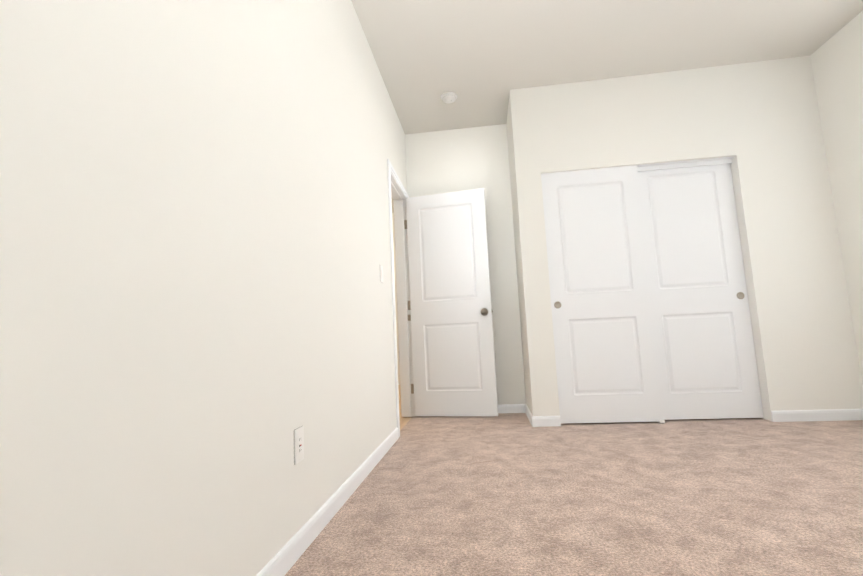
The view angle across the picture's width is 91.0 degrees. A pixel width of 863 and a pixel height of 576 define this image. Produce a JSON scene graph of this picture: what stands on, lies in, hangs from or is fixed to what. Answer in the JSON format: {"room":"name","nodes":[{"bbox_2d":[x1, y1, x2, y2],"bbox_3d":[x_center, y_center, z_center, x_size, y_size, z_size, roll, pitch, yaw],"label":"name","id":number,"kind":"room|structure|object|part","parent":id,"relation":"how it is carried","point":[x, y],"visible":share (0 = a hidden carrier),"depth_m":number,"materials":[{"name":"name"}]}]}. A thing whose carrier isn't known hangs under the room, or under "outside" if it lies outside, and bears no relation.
{"room":"bedroom","nodes":[
{"label":"bedroom","id":0,"kind":"room"},
{"bbox_2d":[0,0,406,575],"bbox_3d":[-0.365,-0.264,3.289,0.120,2.742,7.040,-3,-7,7],"label":"wall","id":1,"kind":"structure","parent":0,"point":[196,319],"depth_m":0.98,"materials":[{"name":"white paint"}]},
{"bbox_2d":[294,426,303,464],"bbox_3d":[-0.466,0.554,1.498,0.008,0.117,0.072,-3,-7,7],"label":"outlet","id":2,"kind":"object","parent":1,"relation":"attached to","point":[298,444],"visible":1,"depth_m":1.49,"materials":[{"name":"white plastic"}]},
{"bbox_2d":[256,427,398,575],"bbox_3d":[-0.454,0.870,1.425,0.013,0.076,3.345,-3,-7,7],"label":"baseboard","id":3,"kind":"structure","parent":1,"relation":"attached to","point":[284,559],"depth_m":1.63,"materials":[{"name":"white wood"}]},
{"bbox_2d":[380,265,382,282],"bbox_3d":[-0.338,-0.095,2.889,0.009,0.117,0.072,-3,-7,7],"label":"bedroom light switch","id":4,"kind":"object","parent":1,"relation":"attached to","point":[381,274],"visible":1,"depth_m":2.87,"materials":[{"name":"white plastic"}]},
{"bbox_2d":[387,159,414,436],"bbox_3d":[-0.303,0.089,3.633,0.152,2.113,0.880,-3,-7,7],"label":"door frame","id":5,"kind":"structure","parent":1,"relation":"attached to","point":[405,332],"depth_m":3.95,"materials":[{"name":"white wood"}]},
{"bbox_3d":[-0.370,0.094,3.641,0.016,2.113,0.880,-3,-7,7],"label":"hall door trim","id":6,"kind":"part","parent":5,"relation":"part of","materials":[{"name":"white wood"}]},
{"bbox_3d":[-0.235,0.086,3.625,0.016,2.113,0.880,-3,-7,7],"label":"bedroom door trim","id":7,"kind":"part","parent":5,"relation":"part of","materials":[{"name":"white wood"}]},
{"bbox_2d":[404,188,497,415],"bbox_3d":[0.153,0.124,3.880,0.802,2.038,0.171,-4,-7,14],"label":"door","id":8,"kind":"structure","parent":5,"relation":"attached to","point":[454,368],"depth_m":3.85,"materials":[{"name":"white wood"}]},
{"bbox_3d":[-0.204,0.158,3.993,0.049,1.640,0.012,-3,-7,7],"label":"door jamb hinges","id":9,"kind":"part","parent":8,"relation":"part of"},
{"bbox_2d":[392,213,399,384],"bbox_3d":[-0.573,0.146,6.778,1.170,2.742,0.120,-3,-7,7],"label":"wall","id":10,"kind":"structure","parent":0,"point":[396,299],"depth_m":6.70,"materials":[{"name":"white paint"}]},
{"bbox_2d":[398,385,411,429],"bbox_3d":[-0.840,1.265,4.095,1.385,0.054,5.240,-3,-7,7],"label":"floor","id":11,"kind":"structure","parent":0,"point":[404,421],"depth_m":3.85,"materials":[{"name":"brown wood"}]},
{"bbox_2d":[405,124,525,404],"bbox_3d":[1.499,-0.274,3.951,3.420,2.742,0.120,-3,-7,7],"label":"wall","id":12,"kind":"structure","parent":0,"point":[447,161],"depth_m":4.08,"materials":[{"name":"white paint"}]},
{"bbox_2d":[498,404,523,412],"bbox_3d":[0.355,1.113,3.878,1.005,0.076,0.013,-3,-7,7],"label":"baseboard","id":13,"kind":"structure","parent":12,"relation":"attached to","point":[505,408],"depth_m":3.83,"materials":[{"name":"white wood"}]},
{"bbox_2d":[285,413,862,575],"bbox_3d":[1.280,0.883,1.650,3.445,0.060,4.465,-3,-7,7],"label":"floor carpet","id":14,"kind":"object","parent":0,"point":[509,494],"visible":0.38,"depth_m":1.76,"materials":[{"name":"beige carpet"}]},
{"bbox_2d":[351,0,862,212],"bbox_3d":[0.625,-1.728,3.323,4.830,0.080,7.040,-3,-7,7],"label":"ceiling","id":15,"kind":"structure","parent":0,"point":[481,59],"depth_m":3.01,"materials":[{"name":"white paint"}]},
{"bbox_2d":[441,92,456,102],"bbox_3d":[0.150,-1.609,3.608,0.136,0.047,0.136,-3,-7,7],"label":"smoke detector","id":16,"kind":"object","parent":15,"relation":"attached to","point":[448,97],"visible":1,"depth_m":3.57,"materials":[{"name":"white plastic"}]},
{"bbox_2d":[506,56,862,420],"bbox_3d":[1.894,-0.339,3.551,2.295,2.742,0.585,-3,-7,7],"label":"wall","id":17,"kind":"structure","parent":0,"point":[760,121],"depth_m":3.28,"materials":[{"name":"white paint"}]},
{"bbox_2d":[524,404,535,426],"bbox_3d":[0.809,1.051,3.518,0.013,0.076,0.573,-3,-7,7],"label":"baseboard","id":18,"kind":"structure","parent":17,"relation":"attached to","point":[532,419],"depth_m":3.36,"materials":[{"name":"white wood"}]},
{"bbox_2d":[541,166,663,423],"bbox_3d":[1.315,0.032,3.329,0.750,1.985,0.037,-3,-7,7],"label":"closet door","id":19,"kind":"structure","parent":17,"relation":"in","point":[607,369],"depth_m":3.31,"materials":[{"name":"white wood"}]},
{"bbox_2d":[543,156,734,173],"bbox_3d":[1.626,-0.976,3.401,1.478,0.002,0.037,-3,-7,7],"label":"track rail","id":20,"kind":"object","parent":17,"relation":"attached to","point":[668,163],"visible":0.57,"depth_m":3.36,"materials":[{"name":"white metal"}]},
{"bbox_2d":[637,159,731,171],"bbox_3d":[1.631,-0.956,3.429,1.478,0.036,0.014,-3,-7,7],"label":"fascia","id":21,"kind":"object","parent":17,"relation":"attached to","point":[686,165],"visible":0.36,"depth_m":3.38,"materials":[{"name":"white wood"}]},
{"bbox_2d":[638,164,763,419],"bbox_3d":[2.036,-0.004,3.303,0.750,1.985,0.037,-3,-7,7],"label":"closet door","id":22,"kind":"structure","parent":17,"relation":"in","point":[706,358],"depth_m":3.28,"materials":[{"name":"white wood"}]},
{"bbox_2d":[771,409,862,421],"bbox_3d":[2.734,0.903,3.006,0.588,0.076,0.013,-3,-7,7],"label":"baseboard","id":23,"kind":"structure","parent":17,"relation":"attached to","point":[827,414],"depth_m":3.00,"materials":[{"name":"white wood"}]},
{"bbox_2d":[810,11,862,383],"bbox_3d":[2.856,-0.613,1.553,0.120,2.742,4.345,-3,-7,7],"label":"wall","id":24,"kind":"structure","parent":0,"point":[837,62],"depth_m":3.02,"materials":[{"name":"white paint"}]}
]}

